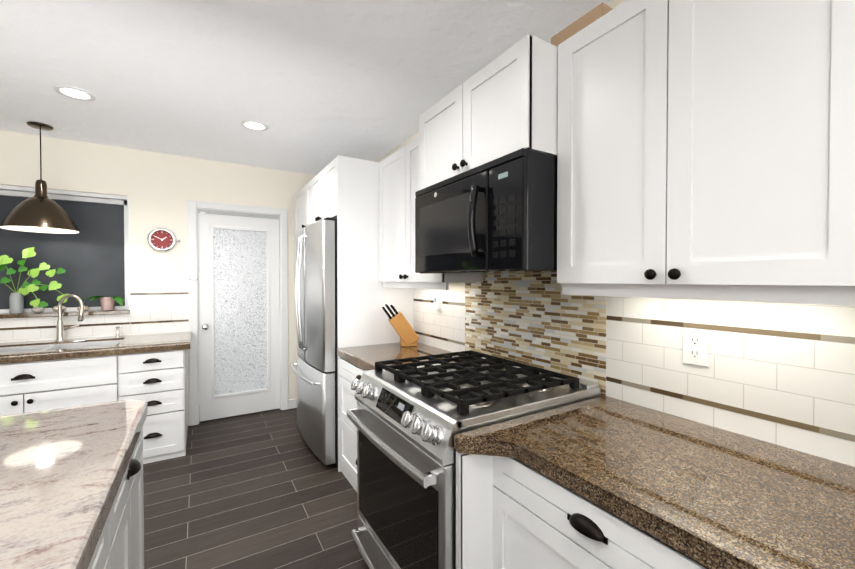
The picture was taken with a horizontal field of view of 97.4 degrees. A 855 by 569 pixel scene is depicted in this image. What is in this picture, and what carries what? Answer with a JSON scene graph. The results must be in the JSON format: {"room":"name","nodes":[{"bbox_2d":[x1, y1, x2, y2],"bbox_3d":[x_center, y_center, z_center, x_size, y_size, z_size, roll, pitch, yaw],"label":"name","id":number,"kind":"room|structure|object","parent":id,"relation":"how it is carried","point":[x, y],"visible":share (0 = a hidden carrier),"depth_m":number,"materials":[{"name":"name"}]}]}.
{"room":"kitchen","nodes":[
{"label":"kitchen","id":0,"kind":"room"},
{"bbox_2d":[0,130,315,425],"bbox_3d":[-3.022,0.068,3.020,4.890,2.460,0.150,0,1,-31],"label":"wall","id":1,"kind":"structure","parent":0,"point":[160,189],"depth_m":3.31,"materials":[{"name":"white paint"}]},
{"bbox_2d":[0,185,129,318],"bbox_3d":[-3.370,-0.253,2.783,1.851,1.006,0.168,0,1,-31],"label":"window unit","id":2,"kind":"structure","parent":1,"relation":"in","point":[92,258],"depth_m":3.12,"materials":[{"name":"white"}]},
{"bbox_2d":[0,247,68,313],"bbox_3d":[-3.065,-0.038,2.892,0.472,0.511,0.158,0,1,-31],"label":"vase","id":3,"kind":"object","parent":2,"relation":"on","point":[16,302],"visible":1,"depth_m":2.87,"materials":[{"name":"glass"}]},
{"bbox_2d":[31,307,44,312],"bbox_3d":[-3.045,0.192,2.938,0.074,0.050,0.073,0,1,-31],"label":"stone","id":4,"kind":"object","parent":2,"relation":"on","point":[37,310],"visible":0.83,"depth_m":2.92,"materials":[{"name":"beige stone"}]},
{"bbox_2d":[52,305,66,311],"bbox_3d":[-2.940,0.188,3.001,0.084,0.056,0.083,0,1,-31],"label":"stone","id":5,"kind":"object","parent":2,"relation":"on","point":[55,308],"visible":0.54,"depth_m":2.97,"materials":[{"name":"stone"}]},
{"bbox_2d":[77,305,88,310],"bbox_3d":[-2.817,0.190,3.076,0.074,0.050,0.073,0,1,-31],"label":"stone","id":6,"kind":"object","parent":2,"relation":"on","point":[86,308],"visible":0.46,"depth_m":3.07,"materials":[{"name":"beige stone"}]},
{"bbox_2d":[75,296,124,310],"bbox_3d":[-2.708,0.152,3.118,0.320,0.122,0.180,0,1,-31],"label":"potted plant","id":7,"kind":"object","parent":2,"relation":"on","point":[107,303],"visible":0.96,"depth_m":3.13,"materials":[{"name":"pink"}]},
{"bbox_2d":[0,278,188,342],"bbox_3d":[-3.286,0.205,2.769,2.577,0.516,0.009,0,1,-31],"label":"wall tile","id":8,"kind":"structure","parent":1,"relation":"attached to","point":[144,316],"depth_m":3.23,"materials":[{"name":"white tile"}]},
{"bbox_2d":[156,297,165,309],"bbox_3d":[-2.357,0.163,3.322,0.072,0.116,0.008,0,1,-31],"label":"switch plate","id":9,"kind":"object","parent":8,"relation":"attached to","point":[160,303],"visible":1,"depth_m":3.32,"materials":[{"name":"white plastic"}]},
{"bbox_2d":[147,227,179,251],"bbox_3d":[-2.336,-0.402,3.326,0.239,0.216,0.027,0,1,-31],"label":"wall clock","id":10,"kind":"object","parent":1,"relation":"attached to","point":[160,239],"visible":1,"depth_m":3.32,"materials":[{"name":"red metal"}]},
{"bbox_2d":[188,200,288,425],"bbox_3d":[-1.843,0.255,3.710,0.864,2.067,0.187,0,1,-31],"label":"entry door","id":11,"kind":"structure","parent":1,"relation":"in","point":[238,285],"depth_m":3.68,"materials":[{"name":"white wood"}]},
{"bbox_2d":[289,399,296,408],"bbox_3d":[-1.166,1.236,4.065,0.646,0.095,0.014,0,1,-31],"label":"baseboard","id":12,"kind":"structure","parent":1,"relation":"attached to","point":[292,403],"depth_m":3.91,"materials":[{"name":"white wood"}]},
{"bbox_2d":[143,408,368,568],"bbox_3d":[-1.465,1.383,0.469,5.190,0.100,7.357,0,1,-31],"label":"floor","id":13,"kind":"structure","parent":0,"point":[267,489],"depth_m":2.25,"materials":[{"name":"brown tile"}]},
{"bbox_2d":[0,373,103,415],"bbox_3d":[-2.706,1.022,2.684,0.891,0.560,0.480,0,1,-31],"label":"base cabinet","id":14,"kind":"object","parent":13,"relation":"on","point":[29,396],"depth_m":2.46,"materials":[{"name":"white wood"}]},
{"bbox_2d":[88,416,146,568],"bbox_3d":[-1.105,0.922,-0.030,1.614,0.835,2.461,0,1,-31],"label":"kitchen island","id":15,"kind":"object","parent":13,"relation":"on","point":[120,545],"depth_m":1.10,"materials":[{"name":"wood"}]},
{"bbox_2d":[0,400,147,568],"bbox_3d":[-1.126,0.478,-0.051,1.644,0.052,2.536,0,1,-31],"label":"island countertop","id":16,"kind":"structure","parent":15,"relation":"on","point":[62,469],"depth_m":0.86,"materials":[{"name":"beige stone"}]},
{"bbox_2d":[104,349,187,463],"bbox_3d":[-2.209,0.889,3.021,0.456,0.816,0.691,0,1,-31],"label":"base cabinet","id":17,"kind":"object","parent":13,"relation":"on","point":[157,382],"depth_m":2.76,"materials":[{"name":"white wood"}]},
{"bbox_2d":[0,331,191,363],"bbox_3d":[-3.089,0.462,2.470,2.600,0.050,0.713,0,1,-31],"label":"countertop","id":18,"kind":"structure","parent":17,"relation":"on","point":[140,343],"depth_m":2.73,"materials":[{"name":"stone"}]},
{"bbox_2d":[0,340,121,353],"bbox_3d":[-2.706,0.556,2.678,0.806,0.215,0.416,0,1,-31],"label":"sink","id":19,"kind":"object","parent":18,"relation":"in","point":[16,349],"visible":0.04,"depth_m":2.84,"materials":[{"name":"silver metal"}]},
{"bbox_2d":[55,294,83,340],"bbox_3d":[-2.783,0.251,2.926,0.190,0.360,0.141,0,1,-31],"label":"faucet","id":20,"kind":"object","parent":18,"relation":"on","point":[60,329],"visible":1,"depth_m":2.91,"materials":[{"name":"silver metal"}]},
{"bbox_2d":[115,326,121,337],"bbox_3d":[-2.533,0.382,3.081,0.050,0.093,0.050,0,1,-31],"label":"soap dispenser","id":21,"kind":"object","parent":18,"relation":"on","point":[117,333],"visible":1,"depth_m":3.08,"materials":[{"name":"silver metal"}]},
{"bbox_2d":[291,217,337,465],"bbox_3d":[-0.707,0.409,3.140,0.752,1.775,0.910,0,1,-31],"label":"refrigerator","id":22,"kind":"object","parent":13,"relation":"on","point":[316,371],"visible":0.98,"depth_m":2.71,"materials":[{"name":"grey metal"}]},
{"bbox_2d":[339,357,364,491],"bbox_3d":[-0.159,0.898,2.404,0.624,0.817,0.834,0,1,-31],"label":"base cabinet","id":23,"kind":"object","parent":13,"relation":"on","point":[349,372],"visible":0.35,"depth_m":2.46,"materials":[{"name":"white wood"}]},
{"bbox_2d":[337,342,458,370],"bbox_3d":[-0.150,0.463,2.403,0.606,0.050,0.835,0,1,-31],"label":"countertop","id":24,"kind":"structure","parent":23,"relation":"on","point":[366,357],"depth_m":2.44,"materials":[{"name":"stone"}]},
{"bbox_2d":[382,304,418,346],"bbox_3d":[-0.195,0.285,2.688,0.259,0.299,0.120,0,1,-11],"label":"knife block","id":25,"kind":"object","parent":24,"relation":"on","point":[403,328],"visible":1,"depth_m":2.64,"materials":[{"name":"brown wood"}]},
{"bbox_2d":[337,155,413,471],"bbox_3d":[-0.622,0.195,3.194,0.603,2.200,1.010,0,1,-31],"label":"panel","id":26,"kind":"object","parent":13,"relation":"on","point":[364,296],"visible":0.43,"depth_m":2.69,"materials":[{"name":"white wood"}]},
{"bbox_2d":[346,350,600,568],"bbox_3d":[0.156,0.829,1.654,0.841,0.915,0.759,0,1,-31],"label":"range","id":27,"kind":"object","parent":13,"relation":"on","point":[409,420],"visible":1,"depth_m":1.42,"materials":[{"name":"silver metal"}]},
{"bbox_2d":[480,455,708,568],"bbox_3d":[0.645,0.916,1.063,0.639,0.816,0.710,0,1,-31],"label":"base cabinet","id":28,"kind":"object","parent":13,"relation":"on","point":[512,513],"depth_m":1.00,"materials":[{"name":"white wood"}]},
{"bbox_2d":[454,395,854,568],"bbox_3d":[0.966,0.490,0.420,0.753,0.050,2.172,0,1,-31],"label":"countertop","id":29,"kind":"structure","parent":28,"relation":"on","point":[710,497],"depth_m":0.89,"materials":[{"name":"stone"}]},
{"bbox_2d":[0,0,612,174],"bbox_3d":[-1.310,-1.174,0.178,5.190,0.100,6.757,0,1,-31],"label":"ceiling","id":30,"kind":"structure","parent":0,"point":[316,86],"depth_m":1.98,"materials":[{"name":"white paint"}]},
{"bbox_2d":[0,121,79,233],"bbox_3d":[-2.806,-0.778,2.728,0.410,0.759,0.410,0,1,-31],"label":"pendant lamp","id":31,"kind":"object","parent":30,"relation":"hanging from","point":[39,211],"visible":1,"depth_m":2.67,"materials":[{"name":"brown metal"}]},
{"bbox_2d":[53,85,95,100],"bbox_3d":[-2.110,-1.147,2.249,0.184,0.008,0.184,0,1,-31],"label":"recessed light","id":32,"kind":"object","parent":30,"relation":"in","point":[74,92],"visible":1,"depth_m":2.24,"materials":[{"name":"white"}]},
{"bbox_2d":[240,120,267,130],"bbox_3d":[-1.252,-1.153,2.720,0.184,0.008,0.184,0,1,-31],"label":"recessed light","id":33,"kind":"object","parent":30,"relation":"in","point":[254,125],"visible":1,"depth_m":2.72,"materials":[{"name":"white"}]},
{"bbox_2d":[375,0,854,306],"bbox_3d":[0.845,0.088,1.502,0.150,2.460,6.757,0,1,-31],"label":"wall","id":34,"kind":"structure","parent":0,"point":[460,286],"depth_m":2.41,"materials":[{"name":"white paint"}]},
{"bbox_2d":[295,188,302,234],"bbox_3d":[-0.948,-0.707,3.721,0.601,0.410,0.532,0,1,-31],"label":"upper cabinet","id":35,"kind":"object","parent":34,"relation":"attached to","point":[299,195],"depth_m":3.64,"materials":[{"name":"white wood"}]},
{"bbox_2d":[303,157,336,227],"bbox_3d":[-0.617,-0.699,3.175,0.601,0.410,0.950,0,1,-31],"label":"upper cabinet","id":36,"kind":"object","parent":34,"relation":"attached to","point":[315,198],"depth_m":2.95,"materials":[{"name":"white wood"}]},
{"bbox_2d":[379,137,482,289],"bbox_3d":[-0.025,-0.437,2.465,0.328,0.915,0.836,0,1,-31],"label":"upper cabinet","id":37,"kind":"object","parent":34,"relation":"attached to","point":[398,178],"visible":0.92,"depth_m":2.46,"materials":[{"name":"white wood"}]},
{"bbox_2d":[419,34,557,189],"bbox_3d":[0.329,-0.682,1.738,0.474,0.395,0.763,0,1,-31],"label":"upper cabinet","id":38,"kind":"object","parent":34,"relation":"attached to","point":[504,103],"visible":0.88,"depth_m":1.46,"materials":[{"name":"white wood"}]},
{"bbox_2d":[415,148,556,273],"bbox_3d":[0.302,-0.269,1.728,0.531,0.425,0.759,0,1,-31],"label":"microwave","id":39,"kind":"object","parent":38,"relation":"attached to","point":[497,215],"visible":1,"depth_m":1.44,"materials":[{"name":"black metal"}]},
{"bbox_2d":[414,273,854,466],"bbox_3d":[0.887,0.203,1.279,0.010,0.562,3.829,0,1,-31],"label":"wall tile","id":40,"kind":"structure","parent":34,"relation":"attached to","point":[783,375],"depth_m":1.29,"materials":[{"name":"tile"}]},
{"bbox_2d":[434,294,442,311],"bbox_3d":[0.069,0.126,2.585,0.038,0.120,0.072,0,1,-31],"label":"electrical outlet","id":41,"kind":"object","parent":40,"relation":"attached to","point":[438,304],"visible":1,"depth_m":2.57,"materials":[{"name":"white plastic"}]},
{"bbox_2d":[683,328,708,366],"bbox_3d":[0.894,0.207,1.254,0.008,0.120,0.076,0,1,-31],"label":"wall outlet plate","id":42,"kind":"object","parent":40,"relation":"attached to","point":[695,346],"visible":1,"depth_m":1.25,"materials":[{"name":"white plastic"}]},
{"bbox_2d":[557,0,820,291],"bbox_3d":[0.818,-0.439,1.104,0.297,0.876,0.829,0,1,-31],"label":"upper cabinet","id":43,"kind":"object","parent":34,"relation":"attached to","point":[705,149],"depth_m":1.01,"materials":[{"name":"white wood"}]},
{"bbox_2d":[551,2,612,46],"bbox_3d":[0.631,-0.924,1.430,0.215,0.084,0.220,0,1,-31],"label":"box","id":44,"kind":"object","parent":43,"relation":"on","point":[586,20],"visible":0.21,"depth_m":1.35,"materials":[{"name":"beige cardboard"}]},
{"bbox_2d":[817,0,854,295],"bbox_3d":[1.099,-0.432,0.640,0.297,0.876,0.512,0,1,-31],"label":"upper cabinet","id":45,"kind":"object","parent":34,"relation":"attached to","point":[836,74],"depth_m":0.78,"materials":[{"name":"white wood"}]}
]}

